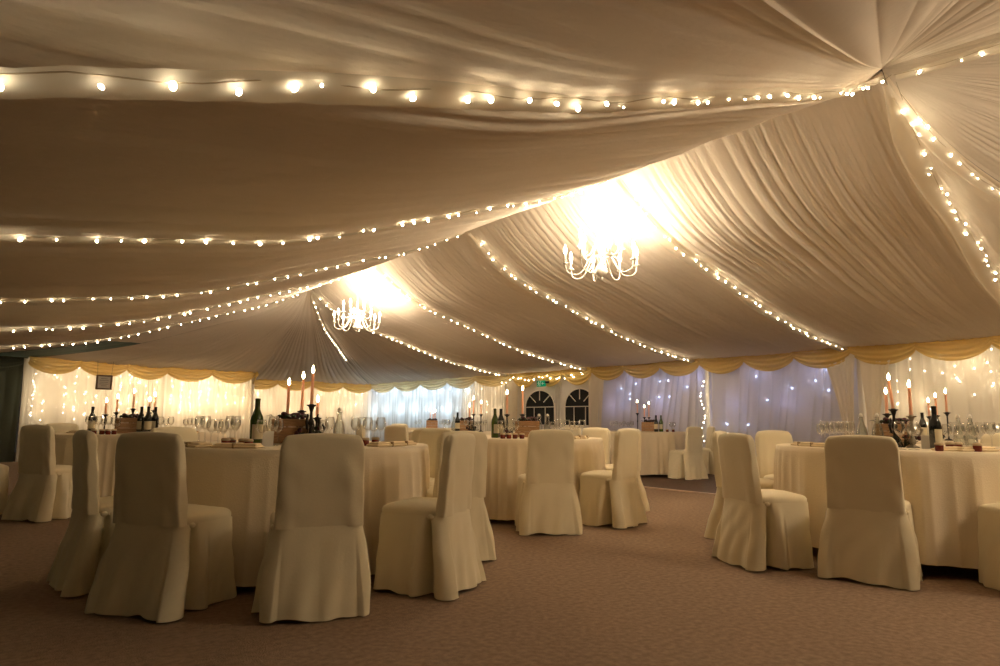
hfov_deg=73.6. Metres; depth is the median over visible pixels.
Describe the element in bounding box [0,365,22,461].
sheer curtain
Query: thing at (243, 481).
round table
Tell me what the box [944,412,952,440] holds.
candlestick
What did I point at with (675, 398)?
sheer curtain
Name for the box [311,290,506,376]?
string
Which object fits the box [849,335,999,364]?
swag valance
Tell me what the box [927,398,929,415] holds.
taper candle
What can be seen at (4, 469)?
banquet chair
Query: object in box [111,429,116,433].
jam jar
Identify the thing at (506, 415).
candlestick
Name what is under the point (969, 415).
water bottle
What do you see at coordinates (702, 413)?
wall
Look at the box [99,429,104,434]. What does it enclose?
jam jar
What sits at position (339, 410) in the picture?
water bottle
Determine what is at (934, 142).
string
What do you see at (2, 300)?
string
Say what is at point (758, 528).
banquet chair
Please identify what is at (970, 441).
round table
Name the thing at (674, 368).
swag valance
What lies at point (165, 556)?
banquet chair
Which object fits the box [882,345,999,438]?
sheer curtain
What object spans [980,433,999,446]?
banquet chair
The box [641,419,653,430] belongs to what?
crate
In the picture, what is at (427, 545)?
banquet chair
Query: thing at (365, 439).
jam jar
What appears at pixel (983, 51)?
string
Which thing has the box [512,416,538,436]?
crate
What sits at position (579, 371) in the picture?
string
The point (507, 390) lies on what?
taper candle
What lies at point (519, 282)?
string
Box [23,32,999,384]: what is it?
ceiling
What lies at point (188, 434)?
banquet chair
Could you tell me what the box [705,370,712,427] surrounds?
tent pole
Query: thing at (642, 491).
banquet chair
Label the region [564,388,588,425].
window
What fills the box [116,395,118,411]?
taper candle
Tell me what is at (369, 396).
wall
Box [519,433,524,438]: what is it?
jam jar
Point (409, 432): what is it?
round table
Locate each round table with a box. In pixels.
[55,432,226,496]
[185,441,429,586]
[408,428,454,430]
[408,431,514,440]
[484,435,605,519]
[610,431,685,474]
[774,443,999,568]
[900,438,979,445]
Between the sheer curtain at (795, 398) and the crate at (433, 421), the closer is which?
the sheer curtain at (795, 398)
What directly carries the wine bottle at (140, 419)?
on the round table at (106, 448)
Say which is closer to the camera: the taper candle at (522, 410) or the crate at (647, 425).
the taper candle at (522, 410)
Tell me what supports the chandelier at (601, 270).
hanging from the ceiling at (815, 213)
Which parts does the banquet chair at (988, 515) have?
seat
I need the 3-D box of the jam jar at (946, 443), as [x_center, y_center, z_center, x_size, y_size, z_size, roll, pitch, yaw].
[3.154,0.794,4.684,0.058,0.058,0.058,-5,-9,33]
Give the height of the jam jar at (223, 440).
0.058 m
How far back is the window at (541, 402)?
17.90 m
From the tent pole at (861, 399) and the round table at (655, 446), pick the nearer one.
the tent pole at (861, 399)
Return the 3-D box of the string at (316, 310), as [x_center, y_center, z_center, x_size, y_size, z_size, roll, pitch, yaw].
[-4.523,0.005,17.962,0.077,1.174,4.916,1,-8,-2]
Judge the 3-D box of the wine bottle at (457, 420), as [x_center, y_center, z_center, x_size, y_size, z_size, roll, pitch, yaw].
[-0.699,1.462,10.981,0.081,0.316,0.083,1,-8,-6]
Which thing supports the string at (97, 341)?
hanging from the ceiling at (102, 345)
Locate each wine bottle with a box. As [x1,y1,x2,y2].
[87,407,95,430]
[136,407,144,431]
[143,407,151,431]
[151,407,158,429]
[249,398,262,443]
[455,412,459,430]
[491,408,498,437]
[498,409,504,437]
[654,415,657,431]
[659,415,662,431]
[919,412,927,434]
[928,406,942,448]
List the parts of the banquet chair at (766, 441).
seat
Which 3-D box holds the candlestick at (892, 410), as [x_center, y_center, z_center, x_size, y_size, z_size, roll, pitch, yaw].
[3.122,0.750,5.289,0.126,0.303,0.131,6,-10,-38]
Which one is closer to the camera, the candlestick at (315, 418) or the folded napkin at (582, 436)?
the candlestick at (315, 418)
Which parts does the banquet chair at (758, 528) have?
seat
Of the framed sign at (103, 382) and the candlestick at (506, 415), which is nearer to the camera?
the candlestick at (506, 415)
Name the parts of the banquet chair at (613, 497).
seat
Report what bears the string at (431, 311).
hanging from the ceiling at (815, 213)
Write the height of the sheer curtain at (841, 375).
2.278 m
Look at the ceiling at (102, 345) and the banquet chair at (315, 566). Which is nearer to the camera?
the banquet chair at (315, 566)
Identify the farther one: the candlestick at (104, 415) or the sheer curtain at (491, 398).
the sheer curtain at (491, 398)
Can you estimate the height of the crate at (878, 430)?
0.235 m
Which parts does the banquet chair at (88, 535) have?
seat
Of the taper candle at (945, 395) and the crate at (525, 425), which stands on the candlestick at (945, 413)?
the taper candle at (945, 395)
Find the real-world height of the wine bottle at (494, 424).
0.316 m
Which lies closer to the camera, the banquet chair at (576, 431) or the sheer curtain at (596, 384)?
the banquet chair at (576, 431)
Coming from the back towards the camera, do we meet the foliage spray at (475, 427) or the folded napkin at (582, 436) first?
the foliage spray at (475, 427)
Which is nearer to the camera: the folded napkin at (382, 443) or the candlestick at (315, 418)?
the folded napkin at (382, 443)
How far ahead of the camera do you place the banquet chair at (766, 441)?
6.72 m
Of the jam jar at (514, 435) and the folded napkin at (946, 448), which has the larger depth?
the jam jar at (514, 435)
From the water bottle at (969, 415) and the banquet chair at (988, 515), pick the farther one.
the water bottle at (969, 415)
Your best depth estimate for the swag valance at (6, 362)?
14.81 m
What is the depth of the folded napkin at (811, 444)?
5.22 m
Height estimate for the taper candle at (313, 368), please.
0.287 m
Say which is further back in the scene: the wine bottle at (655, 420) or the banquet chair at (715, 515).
the wine bottle at (655, 420)
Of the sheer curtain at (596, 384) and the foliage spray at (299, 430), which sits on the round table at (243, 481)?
the foliage spray at (299, 430)
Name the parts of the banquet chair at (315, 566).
seat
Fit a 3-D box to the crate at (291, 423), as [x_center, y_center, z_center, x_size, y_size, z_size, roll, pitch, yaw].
[-1.587,0.712,5.044,0.328,0.235,0.252,5,-9,-28]
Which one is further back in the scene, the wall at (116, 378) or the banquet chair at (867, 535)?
the wall at (116, 378)
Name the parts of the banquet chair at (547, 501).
seat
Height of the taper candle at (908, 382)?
0.274 m
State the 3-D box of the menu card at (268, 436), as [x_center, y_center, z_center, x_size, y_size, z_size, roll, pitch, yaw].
[-1.541,0.703,4.439,0.070,0.100,0.070,3,-8,-19]
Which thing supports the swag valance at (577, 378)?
attached to the ceiling at (815, 213)
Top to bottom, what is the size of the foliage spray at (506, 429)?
0.137 m
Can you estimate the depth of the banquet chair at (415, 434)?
6.33 m
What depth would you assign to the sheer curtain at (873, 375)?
11.24 m
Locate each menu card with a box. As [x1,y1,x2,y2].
[262,431,273,446]
[921,435,929,448]
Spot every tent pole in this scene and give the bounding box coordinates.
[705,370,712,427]
[856,359,866,434]
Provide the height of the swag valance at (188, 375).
0.380 m
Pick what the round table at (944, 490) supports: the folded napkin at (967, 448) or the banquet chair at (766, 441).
the folded napkin at (967, 448)
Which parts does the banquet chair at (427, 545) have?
seat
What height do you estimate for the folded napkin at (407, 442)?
0.033 m
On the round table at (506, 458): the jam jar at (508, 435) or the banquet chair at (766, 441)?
the jam jar at (508, 435)
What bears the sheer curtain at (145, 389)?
hanging from the ceiling at (815, 213)
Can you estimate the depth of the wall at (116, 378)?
17.06 m
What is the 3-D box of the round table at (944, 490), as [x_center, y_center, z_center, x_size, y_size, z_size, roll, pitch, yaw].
[3.268,1.320,5.306,2.068,0.820,2.067,6,-10,-38]
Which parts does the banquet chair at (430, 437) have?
seat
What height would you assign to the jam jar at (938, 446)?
0.058 m
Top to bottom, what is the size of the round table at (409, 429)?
0.820 m
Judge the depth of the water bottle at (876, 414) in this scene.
5.36 m
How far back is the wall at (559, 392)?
17.44 m
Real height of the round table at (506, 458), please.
0.820 m
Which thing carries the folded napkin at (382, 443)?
on the round table at (243, 481)
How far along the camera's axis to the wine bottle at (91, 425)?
8.12 m
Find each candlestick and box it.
[102,414,108,428]
[305,404,320,433]
[312,417,325,432]
[504,414,509,436]
[888,408,904,446]
[906,415,922,447]
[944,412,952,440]
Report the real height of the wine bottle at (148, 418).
0.316 m
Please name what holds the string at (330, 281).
hanging from the ceiling at (70, 167)
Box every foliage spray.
[294,426,322,434]
[466,424,478,430]
[505,425,514,435]
[889,430,920,446]
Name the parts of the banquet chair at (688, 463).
seat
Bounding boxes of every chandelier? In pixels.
[332,272,380,331]
[562,183,639,281]
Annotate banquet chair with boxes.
[0,464,8,514]
[1,424,72,521]
[46,423,78,432]
[46,429,114,596]
[84,432,236,622]
[150,427,197,441]
[251,433,370,622]
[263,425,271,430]
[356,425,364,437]
[373,432,485,600]
[384,425,408,440]
[411,428,435,442]
[418,428,451,485]
[425,431,495,560]
[515,429,581,535]
[565,425,580,435]
[579,429,647,527]
[582,427,610,463]
[605,428,649,510]
[668,427,708,479]
[702,426,714,474]
[704,431,773,538]
[712,433,813,570]
[755,430,792,479]
[817,435,922,590]
[977,503,999,590]
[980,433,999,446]
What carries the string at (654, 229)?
hanging from the ceiling at (815, 213)
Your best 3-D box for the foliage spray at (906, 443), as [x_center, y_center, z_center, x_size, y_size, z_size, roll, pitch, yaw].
[3.168,0.830,5.250,0.285,0.139,0.216,-2,-8,20]
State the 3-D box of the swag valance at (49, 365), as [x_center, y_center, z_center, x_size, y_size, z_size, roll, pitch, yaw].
[-9.578,0.878,16.198,0.088,0.381,3.357,-4,-9,29]
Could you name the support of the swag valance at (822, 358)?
attached to the ceiling at (815, 213)
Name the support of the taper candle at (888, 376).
on the candlestick at (892, 410)
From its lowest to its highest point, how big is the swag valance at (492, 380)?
0.381 m
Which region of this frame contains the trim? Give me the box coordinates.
[644,486,715,494]
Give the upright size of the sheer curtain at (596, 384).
2.278 m
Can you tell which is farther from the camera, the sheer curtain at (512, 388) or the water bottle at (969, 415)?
the sheer curtain at (512, 388)
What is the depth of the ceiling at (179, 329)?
15.07 m
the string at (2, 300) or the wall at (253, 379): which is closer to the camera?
the string at (2, 300)
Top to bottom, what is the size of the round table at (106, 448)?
0.820 m
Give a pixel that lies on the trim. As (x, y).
(644, 486)
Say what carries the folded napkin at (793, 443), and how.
on the round table at (944, 490)
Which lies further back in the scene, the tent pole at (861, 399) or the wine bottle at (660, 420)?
the wine bottle at (660, 420)
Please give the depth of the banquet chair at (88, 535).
3.89 m
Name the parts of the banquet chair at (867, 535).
seat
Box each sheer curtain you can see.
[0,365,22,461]
[15,358,115,461]
[114,370,165,427]
[164,374,251,440]
[253,384,368,436]
[370,383,462,440]
[461,381,504,430]
[505,375,517,431]
[589,373,603,427]
[598,368,698,431]
[713,358,841,451]
[826,354,853,434]
[859,360,889,434]
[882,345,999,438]
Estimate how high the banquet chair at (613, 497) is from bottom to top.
0.924 m
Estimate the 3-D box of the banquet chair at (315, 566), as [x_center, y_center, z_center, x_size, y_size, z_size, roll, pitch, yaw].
[-1.006,1.008,3.638,0.600,0.924,0.583,2,-8,-15]
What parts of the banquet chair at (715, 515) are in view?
seat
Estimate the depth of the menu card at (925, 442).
4.96 m
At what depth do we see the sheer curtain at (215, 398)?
18.41 m
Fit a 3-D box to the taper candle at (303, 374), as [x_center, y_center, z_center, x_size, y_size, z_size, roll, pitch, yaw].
[-1.570,0.460,5.324,0.025,0.305,0.025,6,-10,-38]
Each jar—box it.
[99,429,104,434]
[105,429,110,434]
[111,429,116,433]
[221,438,230,442]
[230,437,235,442]
[244,439,253,442]
[362,437,368,445]
[371,437,378,441]
[500,433,505,438]
[506,433,511,438]
[512,433,517,438]
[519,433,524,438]
[934,443,943,450]
[945,442,954,445]
[954,442,962,446]
[972,443,981,451]
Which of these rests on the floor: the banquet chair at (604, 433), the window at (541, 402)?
the banquet chair at (604, 433)
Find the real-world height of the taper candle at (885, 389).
0.222 m
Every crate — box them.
[113,413,138,432]
[267,412,308,442]
[426,418,437,427]
[460,417,472,430]
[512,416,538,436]
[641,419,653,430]
[870,417,909,445]
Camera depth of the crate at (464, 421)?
11.25 m
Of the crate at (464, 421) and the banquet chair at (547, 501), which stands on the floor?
the banquet chair at (547, 501)
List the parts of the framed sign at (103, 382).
frame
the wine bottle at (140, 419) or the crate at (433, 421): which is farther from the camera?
the crate at (433, 421)
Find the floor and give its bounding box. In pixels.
[0,452,999,665]
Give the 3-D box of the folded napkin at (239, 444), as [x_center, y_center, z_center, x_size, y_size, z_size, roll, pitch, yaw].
[-1.636,0.700,4.166,0.300,0.033,0.120,0,-8,6]
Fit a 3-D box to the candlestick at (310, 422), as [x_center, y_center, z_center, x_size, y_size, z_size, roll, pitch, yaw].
[-1.408,0.676,4.973,0.132,0.294,0.124,6,-10,-38]
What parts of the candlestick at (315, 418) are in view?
stem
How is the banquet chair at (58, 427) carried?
on the floor
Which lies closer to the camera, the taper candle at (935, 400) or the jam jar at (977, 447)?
the jam jar at (977, 447)
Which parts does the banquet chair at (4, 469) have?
seat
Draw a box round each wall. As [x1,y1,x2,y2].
[28,358,117,428]
[162,374,254,434]
[367,389,371,440]
[517,375,588,434]
[698,357,883,447]
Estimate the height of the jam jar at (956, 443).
0.058 m
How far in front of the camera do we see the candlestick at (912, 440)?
5.17 m
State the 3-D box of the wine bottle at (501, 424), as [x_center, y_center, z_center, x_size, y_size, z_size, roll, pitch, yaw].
[0.011,0.994,7.383,0.081,0.316,0.083,-4,-9,33]
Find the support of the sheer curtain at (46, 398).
hanging from the ceiling at (815, 213)
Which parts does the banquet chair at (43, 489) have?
seat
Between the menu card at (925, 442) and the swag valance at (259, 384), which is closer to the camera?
the menu card at (925, 442)
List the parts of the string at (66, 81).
bulb, bulb, bulb, bulb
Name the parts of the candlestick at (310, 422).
stem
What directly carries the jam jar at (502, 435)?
on the round table at (506, 458)
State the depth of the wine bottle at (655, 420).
12.90 m
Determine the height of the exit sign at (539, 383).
0.355 m
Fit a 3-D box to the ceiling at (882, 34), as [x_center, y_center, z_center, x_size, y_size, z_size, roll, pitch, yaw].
[2.267,-1.980,1.159,7.824,1.914,5.333,7,-10,-42]
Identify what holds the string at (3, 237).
hanging from the ceiling at (70, 167)
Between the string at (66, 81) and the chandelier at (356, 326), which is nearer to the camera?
the string at (66, 81)
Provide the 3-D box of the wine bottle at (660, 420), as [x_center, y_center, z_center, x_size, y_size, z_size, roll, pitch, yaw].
[3.123,1.754,12.964,0.081,0.316,0.083,-6,-10,41]
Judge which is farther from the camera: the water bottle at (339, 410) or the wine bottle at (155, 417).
the wine bottle at (155, 417)
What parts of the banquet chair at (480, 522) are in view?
seat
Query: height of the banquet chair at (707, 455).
0.924 m
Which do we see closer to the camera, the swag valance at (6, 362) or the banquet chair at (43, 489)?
the banquet chair at (43, 489)
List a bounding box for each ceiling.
[0,0,881,346]
[0,341,139,356]
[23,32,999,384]
[66,297,291,346]
[774,0,999,68]
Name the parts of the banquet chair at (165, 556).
seat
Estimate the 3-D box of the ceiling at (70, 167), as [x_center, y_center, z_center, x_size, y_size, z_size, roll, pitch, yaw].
[-2.854,-1.145,7.465,7.480,2.004,14.309,6,-10,-38]
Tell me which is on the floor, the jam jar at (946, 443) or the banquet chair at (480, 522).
the banquet chair at (480, 522)
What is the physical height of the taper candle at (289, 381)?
0.298 m
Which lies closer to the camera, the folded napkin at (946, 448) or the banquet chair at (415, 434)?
the folded napkin at (946, 448)
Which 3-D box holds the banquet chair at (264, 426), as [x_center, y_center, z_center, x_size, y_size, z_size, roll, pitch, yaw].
[-3.306,1.670,8.801,0.596,0.924,0.585,6,-9,-34]
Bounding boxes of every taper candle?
[104,398,107,413]
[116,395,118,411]
[132,389,135,407]
[286,378,290,413]
[300,372,304,409]
[310,365,314,403]
[316,396,318,416]
[506,390,507,413]
[521,386,523,413]
[884,387,888,412]
[887,373,894,407]
[907,380,912,414]
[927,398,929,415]
[934,393,937,414]
[944,389,947,411]
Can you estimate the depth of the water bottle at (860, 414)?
5.46 m
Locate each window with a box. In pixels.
[525,390,554,425]
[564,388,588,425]
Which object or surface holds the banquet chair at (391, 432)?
on the floor
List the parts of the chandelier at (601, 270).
arm, arm, arm, arm, hanging rod, arm, arm, arm, arm, arm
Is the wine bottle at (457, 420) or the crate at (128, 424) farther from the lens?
the wine bottle at (457, 420)
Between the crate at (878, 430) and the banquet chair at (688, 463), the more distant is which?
the banquet chair at (688, 463)
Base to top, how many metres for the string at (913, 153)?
1.736 m
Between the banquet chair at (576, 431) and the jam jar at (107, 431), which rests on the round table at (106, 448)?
the jam jar at (107, 431)
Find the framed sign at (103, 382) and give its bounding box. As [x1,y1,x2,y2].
[95,362,113,389]
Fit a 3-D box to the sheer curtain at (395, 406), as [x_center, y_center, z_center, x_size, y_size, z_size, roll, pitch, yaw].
[-3.007,2.815,22.782,0.095,2.278,5.900,6,-10,-38]
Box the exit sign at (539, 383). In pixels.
[537,381,548,386]
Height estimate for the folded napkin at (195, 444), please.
0.033 m
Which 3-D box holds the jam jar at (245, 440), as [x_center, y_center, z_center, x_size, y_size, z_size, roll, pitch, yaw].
[-1.566,0.688,4.165,0.058,0.058,0.058,3,-8,-20]
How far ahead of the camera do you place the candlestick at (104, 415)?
8.03 m
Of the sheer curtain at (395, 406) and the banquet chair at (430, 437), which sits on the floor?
the banquet chair at (430, 437)
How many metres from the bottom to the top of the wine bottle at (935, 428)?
0.316 m
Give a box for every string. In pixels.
[0,65,890,113]
[0,179,611,245]
[0,232,464,302]
[0,267,370,331]
[0,292,302,348]
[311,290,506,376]
[311,295,346,361]
[375,266,586,370]
[469,233,694,362]
[503,371,586,380]
[616,179,847,351]
[883,82,999,303]
[891,92,999,200]
[895,42,999,79]
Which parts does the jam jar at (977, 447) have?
jar lid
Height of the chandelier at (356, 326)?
1.290 m
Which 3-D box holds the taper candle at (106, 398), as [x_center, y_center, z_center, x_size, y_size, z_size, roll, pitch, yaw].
[-4.750,0.878,8.065,0.025,0.195,0.025,6,-10,-38]
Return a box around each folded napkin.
[184,441,212,447]
[210,442,263,447]
[366,441,406,446]
[394,440,416,444]
[577,435,588,438]
[791,442,809,445]
[799,442,824,446]
[931,446,986,451]
[957,446,999,450]
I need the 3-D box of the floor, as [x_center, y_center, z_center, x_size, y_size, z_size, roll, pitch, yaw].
[-2.120,2.471,10.890,15.000,0.112,27.600,6,-10,-38]
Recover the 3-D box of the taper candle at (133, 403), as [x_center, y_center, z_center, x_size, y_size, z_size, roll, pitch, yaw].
[-4.449,0.792,8.126,0.025,0.241,0.025,6,-10,-38]
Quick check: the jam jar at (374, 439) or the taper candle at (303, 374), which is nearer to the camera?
the jam jar at (374, 439)
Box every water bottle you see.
[333,408,344,433]
[856,413,867,434]
[872,413,883,435]
[953,414,966,446]
[965,414,977,445]
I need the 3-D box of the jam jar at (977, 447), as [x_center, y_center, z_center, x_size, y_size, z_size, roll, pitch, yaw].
[3.224,0.772,4.516,0.058,0.058,0.058,-5,-9,35]
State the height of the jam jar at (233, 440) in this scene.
0.058 m
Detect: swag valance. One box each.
[0,356,24,370]
[28,356,169,379]
[168,367,254,383]
[254,379,371,392]
[371,374,510,392]
[510,367,591,387]
[590,358,698,379]
[697,347,849,373]
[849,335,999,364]
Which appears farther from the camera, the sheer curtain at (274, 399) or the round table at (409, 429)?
the sheer curtain at (274, 399)
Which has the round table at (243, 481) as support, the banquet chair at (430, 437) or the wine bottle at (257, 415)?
the wine bottle at (257, 415)
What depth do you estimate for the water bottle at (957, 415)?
5.52 m
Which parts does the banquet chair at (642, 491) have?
seat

